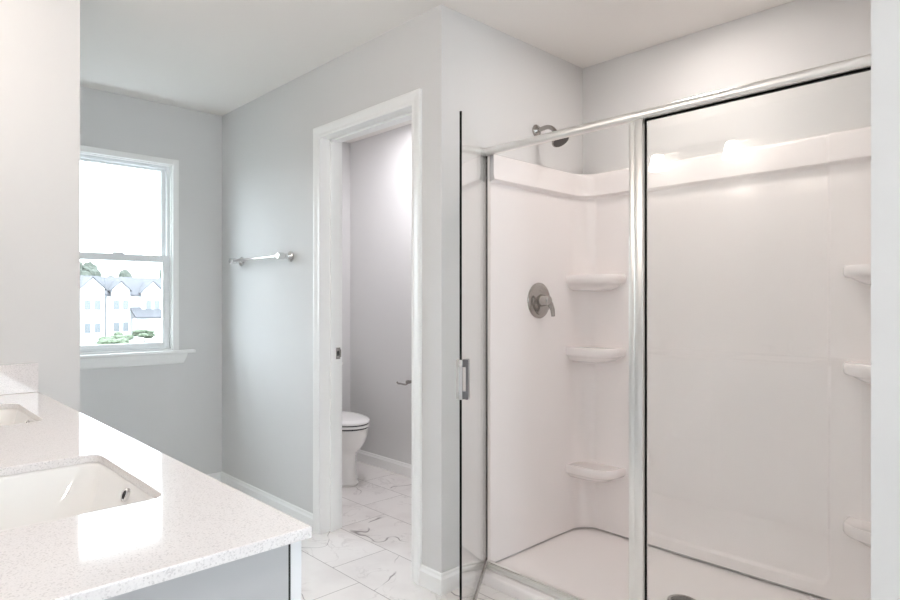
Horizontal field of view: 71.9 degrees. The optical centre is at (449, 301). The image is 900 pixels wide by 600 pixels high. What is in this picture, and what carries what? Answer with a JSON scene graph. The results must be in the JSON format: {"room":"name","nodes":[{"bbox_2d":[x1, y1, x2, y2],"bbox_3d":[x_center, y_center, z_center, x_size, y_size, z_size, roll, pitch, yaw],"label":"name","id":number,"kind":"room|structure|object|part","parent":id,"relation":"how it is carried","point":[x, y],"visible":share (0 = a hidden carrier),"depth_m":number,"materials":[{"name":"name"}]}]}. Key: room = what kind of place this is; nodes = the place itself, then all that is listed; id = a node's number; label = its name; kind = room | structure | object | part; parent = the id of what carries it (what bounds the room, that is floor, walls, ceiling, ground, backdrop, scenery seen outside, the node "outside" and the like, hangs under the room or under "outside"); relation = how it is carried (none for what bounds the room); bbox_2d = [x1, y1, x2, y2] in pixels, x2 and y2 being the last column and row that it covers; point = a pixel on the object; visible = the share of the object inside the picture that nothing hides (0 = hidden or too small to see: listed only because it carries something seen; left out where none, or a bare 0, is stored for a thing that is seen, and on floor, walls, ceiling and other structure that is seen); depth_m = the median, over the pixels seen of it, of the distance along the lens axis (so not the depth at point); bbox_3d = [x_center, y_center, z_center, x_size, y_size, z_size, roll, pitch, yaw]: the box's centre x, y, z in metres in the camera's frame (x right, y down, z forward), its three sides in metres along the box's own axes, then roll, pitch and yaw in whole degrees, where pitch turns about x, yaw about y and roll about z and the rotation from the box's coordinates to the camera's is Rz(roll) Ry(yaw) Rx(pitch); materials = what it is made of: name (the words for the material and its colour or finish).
{"room":"bathroom","nodes":[
{"label":"bathroom","id":0,"kind":"room"},
{"bbox_2d":[0,0,79,411],"bbox_3d":[-1.685,-0.012,2.136,0.699,2.440,0.117,0,0,-44],"label":"wall","id":1,"kind":"structure","parent":0,"point":[40,39],"depth_m":2.25,"materials":[{"name":"white paint"}]},
{"bbox_2d":[80,339,161,345],"bbox_3d":[-129.579,5.658,171.513,390.000,0.300,413.000,0,0,-44],"label":"ground","id":2,"kind":"structure","parent":0,"point":[131,340],"depth_m":86.50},
{"bbox_2d":[80,261,100,275],"bbox_3d":[-63.484,-0.960,108.807,6.023,12.948,5.811,0,0,-44],"label":"tree","id":3,"kind":"object","parent":2,"relation":"on","point":[88,268],"visible":0.27,"depth_m":108.23,"materials":[{"name":"green plant"}]},
{"bbox_2d":[80,275,106,341],"bbox_3d":[-56.237,0.818,86.295,13.600,9.380,12.250,0,0,-44],"label":"house","id":4,"kind":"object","parent":2,"relation":"on","point":[93,293],"visible":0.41,"depth_m":86.35,"materials":[{"name":"grey"}]},
{"bbox_2d":[96,336,129,344],"bbox_3d":[-35.657,4.569,65.447,3.273,1.889,2.887,0,0,-2],"label":"shrub","id":5,"kind":"object","parent":2,"relation":"on","point":[102,340],"visible":0.64,"depth_m":64.98,"materials":[{"name":"green plant"}]},
{"bbox_2d":[108,269,132,276],"bbox_3d":[-64.592,-0.518,121.284,6.163,12.062,5.670,0,0,-44],"label":"tree","id":6,"kind":"object","parent":2,"relation":"on","point":[123,273],"visible":0.02,"depth_m":121.44,"materials":[{"name":"green plant"}]},
{"bbox_2d":[109,332,133,339],"bbox_3d":[-40.745,4.595,76.985,3.024,1.836,2.870,0,0,-44],"label":"shrub","id":7,"kind":"object","parent":2,"relation":"on","point":[117,335],"visible":0.65,"depth_m":76.59,"materials":[{"name":"green plant"}]},
{"bbox_2d":[98,276,161,339],"bbox_3d":[-48.338,0.818,96.625,11.700,9.380,12.250,0,0,-44],"label":"house","id":8,"kind":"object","parent":2,"relation":"on","point":[131,303],"visible":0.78,"depth_m":92.37,"materials":[{"name":"grey"}]},
{"bbox_3d":[-44.004,4.358,92.676,4.000,2.300,0.050,0,0,-44],"label":"garage door","id":9,"kind":"part","parent":8,"relation":"part of","materials":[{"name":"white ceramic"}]},
{"bbox_2d":[132,329,154,341],"bbox_3d":[-41.694,4.570,84.610,3.007,1.887,2.932,0,0,-44],"label":"shrub","id":10,"kind":"object","parent":2,"relation":"on","point":[144,333],"visible":1,"depth_m":84.20,"materials":[{"name":"green plant"}]},
{"bbox_2d":[80,86,349,474],"bbox_3d":[-1.847,-0.012,3.868,3.094,2.440,0.117,0,0,-44],"label":"wall","id":11,"kind":"structure","parent":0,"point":[175,409],"depth_m":3.94,"materials":[{"name":"white paint"}]},
{"bbox_2d":[80,145,195,369],"bbox_3d":[-2.084,-0.254,3.610,1.142,1.277,0.162,0,0,-44],"label":"window","id":12,"kind":"structure","parent":11,"relation":"attached to","point":[167,351],"depth_m":3.86,"materials":[{"name":"white plastic"}]},
{"bbox_3d":[-2.105,-0.540,3.632,0.836,0.587,0.026,0,0,-44],"label":"sash","id":13,"kind":"part","parent":12,"relation":"part of","materials":[{"name":"clear glass"}]},
{"bbox_3d":[-2.084,-0.006,3.610,0.836,0.566,0.026,0,0,-44],"label":"sash","id":14,"kind":"part","parent":12,"relation":"part of","materials":[{"name":"clear glass"}]},
{"bbox_3d":[-2.097,-0.280,3.624,0.868,1.141,0.060,0,0,-44],"label":"frame","id":15,"kind":"part","parent":12,"relation":"part of","materials":[{"name":"white plastic"}]},
{"bbox_3d":[-2.054,0.312,3.579,1.142,0.020,0.075,0,0,-44],"label":"sill","id":16,"kind":"part","parent":12,"relation":"part of","materials":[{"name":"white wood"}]},
{"bbox_2d":[207,472,312,530],"bbox_3d":[-1.699,1.165,2.976,1.841,0.085,1.377,0,0,-44],"label":"baseboard","id":17,"kind":"structure","parent":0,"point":[271,500],"depth_m":3.64,"materials":[{"name":"white wood"}]},
{"bbox_2d":[222,4,461,572],"bbox_3d":[-0.730,-0.012,3.380,0.117,2.440,2.133,0,0,-44],"label":"wall","id":18,"kind":"structure","parent":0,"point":[267,141],"depth_m":3.33,"materials":[{"name":"white paint"}]},
{"bbox_2d":[228,251,293,265],"bbox_3d":[-1.125,-0.254,3.647,0.083,0.060,0.665,0,0,-44],"label":"towel bar","id":19,"kind":"object","parent":18,"relation":"attached to","point":[289,256],"visible":1,"depth_m":3.53,"materials":[{"name":"silver metal"}]},
{"bbox_3d":[-1.334,-0.254,3.865,0.083,0.060,0.060,0,0,-44],"label":"post","id":20,"kind":"part","parent":19,"relation":"part of","materials":[{"name":"silver metal"}]},
{"bbox_3d":[-0.916,-0.254,3.429,0.083,0.060,0.060,0,0,-44],"label":"post","id":21,"kind":"part","parent":19,"relation":"part of","materials":[{"name":"silver metal"}]},
{"bbox_2d":[313,88,421,584],"bbox_3d":[-0.372,0.148,3.006,0.153,2.120,0.853,0,0,-44],"label":"door frame","id":22,"kind":"structure","parent":18,"relation":"attached to","point":[413,98],"depth_m":3.24,"materials":[{"name":"white wood"}]},
{"bbox_3d":[-0.593,0.273,3.300,0.032,0.060,0.006,0,0,-44],"label":"strike plate","id":23,"kind":"part","parent":22,"relation":"part of","materials":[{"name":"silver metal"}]},
{"bbox_2d":[301,460,517,599],"bbox_3d":[0.168,1.268,1.762,3.094,0.120,5.947,0,0,-44],"label":"floor","id":24,"kind":"structure","parent":0,"point":[369,557],"depth_m":2.99,"materials":[{"name":"tile"}]},
{"bbox_2d":[104,541,300,599],"bbox_3d":[-1.055,0.774,1.377,0.558,0.868,1.848,0,0,-44],"label":"vanity cabinet","id":25,"kind":"object","parent":24,"relation":"on","point":[273,574],"visible":0.05,"depth_m":0.84,"materials":[{"name":"white wood"}]},
{"bbox_2d":[0,392,312,599],"bbox_3d":[-1.047,0.331,1.373,0.565,0.016,1.867,0,0,-44],"label":"countertop","id":26,"kind":"structure","parent":25,"relation":"on","point":[195,521],"depth_m":0.89,"materials":[{"name":"stone"}]},
{"bbox_2d":[0,408,35,425],"bbox_3d":[-1.360,0.413,1.730,0.361,0.146,0.454,0,0,-44],"label":"sink","id":27,"kind":"object","parent":26,"relation":"in","point":[7,416],"visible":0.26,"depth_m":1.95,"materials":[{"name":"white ceramic"}]},
{"bbox_2d":[0,363,37,394],"bbox_3d":[-1.679,0.271,2.046,0.541,0.104,0.019,0,0,-44],"label":"side splash","id":28,"kind":"object","parent":26,"relation":"on","point":[14,378],"visible":1,"depth_m":2.19,"materials":[{"name":"stone"}]},
{"bbox_2d":[0,462,154,531],"bbox_3d":[-0.726,0.413,1.067,0.361,0.146,0.449,0,0,-44],"label":"sink","id":29,"kind":"object","parent":26,"relation":"in","point":[40,496],"visible":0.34,"depth_m":1.23,"materials":[{"name":"white ceramic"}]},
{"bbox_2d":[342,361,369,486],"bbox_3d":[-0.820,0.821,4.269,0.426,0.775,0.717,0,0,-44],"label":"toilet","id":30,"kind":"object","parent":24,"relation":"on","point":[355,426],"visible":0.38,"depth_m":4.06,"materials":[{"name":"white ceramic"}]},
{"bbox_3d":[-0.795,1.019,4.243,0.362,0.378,0.630,0,0,-44],"label":"bowl","id":31,"kind":"part","parent":30,"relation":"part of","materials":[{"name":"white ceramic"}]},
{"bbox_3d":[-0.747,0.814,4.194,0.372,0.018,0.508,0,0,-44],"label":"seat","id":32,"kind":"part","parent":30,"relation":"part of","materials":[{"name":"white plastic"}]},
{"bbox_3d":[-0.748,0.784,4.194,0.370,0.029,0.506,0,0,-44],"label":"lid","id":33,"kind":"part","parent":30,"relation":"part of","materials":[{"name":"white plastic"}]},
{"bbox_2d":[475,528,826,599],"bbox_3d":[0.921,1.186,2.443,0.827,0.044,1.501,0,0,-44],"label":"shower pan","id":34,"kind":"object","parent":24,"relation":"on","point":[585,563],"visible":0.79,"depth_m":2.67,"materials":[{"name":"white plastic"}]},
{"bbox_2d":[456,54,870,599],"bbox_3d":[0.481,0.243,2.022,0.566,1.840,1.501,0,0,-44],"label":"shower door frame","id":35,"kind":"structure","parent":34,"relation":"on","point":[637,120],"depth_m":2.19,"materials":[{"name":"silver metal"}]},
{"bbox_3d":[0.039,0.262,2.101,0.013,0.135,0.037,0,0,11],"label":"handle","id":36,"kind":"part","parent":35,"relation":"part of","materials":[{"name":"silver metal"}]},
{"bbox_3d":[0.098,0.244,2.411,0.008,1.772,0.662,0,0,11],"label":"glass door","id":37,"kind":"part","parent":35,"relation":"part of","materials":[{"name":"clear glass"}]},
{"bbox_3d":[0.097,1.137,2.410,0.018,0.022,0.653,0,0,11],"label":"rail","id":38,"kind":"part","parent":35,"relation":"part of","materials":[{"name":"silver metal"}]},
{"bbox_3d":[0.668,0.251,2.208,0.038,1.791,0.058,0,0,-44],"label":"post","id":39,"kind":"part","parent":35,"relation":"part of","materials":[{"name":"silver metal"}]},
{"bbox_2d":[80,0,794,142],"bbox_3d":[0.168,-1.292,1.762,3.094,0.120,5.947,0,0,-44],"label":"ceiling","id":40,"kind":"structure","parent":0,"point":[217,57],"depth_m":2.84,"materials":[{"name":"white paint"}]},
{"bbox_2d":[462,14,582,568],"bbox_3d":[0.335,-0.012,3.004,0.902,2.440,0.117,0,0,-44],"label":"wall","id":41,"kind":"structure","parent":0,"point":[510,85],"depth_m":2.74,"materials":[{"name":"white paint"}]},
{"bbox_2d":[420,560,474,595],"bbox_3d":[-0.010,1.165,2.668,0.201,0.085,0.136,0,0,-44],"label":"baseboard","id":42,"kind":"structure","parent":41,"relation":"attached to","point":[439,583],"depth_m":2.61,"materials":[{"name":"white wood"}]},
{"bbox_2d":[532,125,568,146],"bbox_3d":[0.478,-0.793,2.933,0.086,0.129,0.182,0,0,-44],"label":"showerhead","id":43,"kind":"object","parent":41,"relation":"attached to","point":[536,130],"visible":0.66,"depth_m":2.93,"materials":[{"name":"grey metal"}]},
{"bbox_3d":[0.465,-0.813,2.950,0.021,0.062,0.122,0,0,-44],"label":"arm","id":44,"kind":"part","parent":43,"relation":"part of","materials":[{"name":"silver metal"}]},
{"bbox_2d":[350,0,870,597],"bbox_3d":[1.244,-0.012,2.791,0.117,2.440,5.713,0,0,-44],"label":"wall","id":45,"kind":"structure","parent":0,"point":[797,35],"depth_m":3.00,"materials":[{"name":"white paint"}]},
{"bbox_2d":[356,449,411,477],"bbox_3d":[-0.403,1.165,3.774,0.902,0.085,2.016,0,0,-44],"label":"baseboard","id":46,"kind":"structure","parent":45,"relation":"attached to","point":[392,465],"depth_m":4.48,"materials":[{"name":"white wood"}]},
{"bbox_2d":[396,380,411,384],"bbox_3d":[-0.299,0.543,4.258,0.082,0.052,0.148,0,0,-44],"label":"toilet paper holder","id":47,"kind":"object","parent":45,"relation":"attached to","point":[407,381],"visible":0.59,"depth_m":4.21,"materials":[{"name":"grey metal"}]},
{"bbox_2d":[490,126,870,599],"bbox_3d":[0.952,0.254,2.472,0.743,1.828,1.503,0,0,-44],"label":"shower surround","id":48,"kind":"object","parent":45,"relation":"attached to","point":[759,257],"visible":0.73,"depth_m":2.76,"materials":[{"name":"white plastic"}]},
{"bbox_2d":[527,283,554,317],"bbox_3d":[0.453,-0.007,2.963,0.172,0.172,0.072,0,0,-44],"label":"shower valve","id":49,"kind":"object","parent":48,"relation":"attached to","point":[539,300],"visible":1,"depth_m":2.96,"materials":[{"name":"grey metal"}]},
{"bbox_3d":[0.478,0.026,2.959,0.057,0.088,0.032,0,0,-21],"label":"lever","id":50,"kind":"part","parent":49,"relation":"part of","materials":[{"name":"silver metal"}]},
{"bbox_2d":[566,462,625,481],"bbox_3d":[0.728,0.860,3.111,0.161,0.078,0.256,0,0,-44],"label":"shelf","id":51,"kind":"object","parent":48,"relation":"attached to","point":[575,471],"depth_m":3.08,"materials":[{"name":"white plastic"}]},
{"bbox_2d":[566,347,625,362],"bbox_3d":[0.728,0.266,3.111,0.161,0.078,0.256,0,0,-44],"label":"shelf","id":52,"kind":"object","parent":48,"relation":"attached to","point":[573,354],"depth_m":3.07,"materials":[{"name":"white plastic"}]},
{"bbox_2d":[566,274,625,290],"bbox_3d":[0.728,-0.096,3.111,0.161,0.078,0.256,0,0,-44],"label":"shelf","id":53,"kind":"object","parent":48,"relation":"attached to","point":[574,282],"depth_m":3.07,"materials":[{"name":"white plastic"}]},
{"bbox_2d":[843,516,870,547],"bbox_3d":[1.571,0.860,2.231,0.161,0.078,0.283,0,0,-44],"label":"shelf","id":54,"kind":"object","parent":48,"relation":"attached to","point":[856,529],"depth_m":2.28,"materials":[{"name":"white plastic"}]},
{"bbox_2d":[843,361,870,383],"bbox_3d":[1.571,0.266,2.231,0.161,0.078,0.283,0,0,-44],"label":"shelf","id":55,"kind":"object","parent":48,"relation":"attached to","point":[854,372],"depth_m":2.27,"materials":[{"name":"white plastic"}]},
{"bbox_2d":[843,264,870,284],"bbox_3d":[1.571,-0.096,2.231,0.161,0.078,0.283,0,0,-44],"label":"shelf","id":56,"kind":"object","parent":48,"relation":"attached to","point":[853,274],"depth_m":2.26,"materials":[{"name":"white plastic"}]},
{"bbox_2d":[871,0,899,599],"bbox_3d":[2.091,-0.012,1.085,1.019,2.440,2.075,0,0,-44],"label":"wall","id":57,"kind":"structure","parent":0,"point":[885,14],"depth_m":1.46,"materials":[{"name":"white paint"}]}
]}

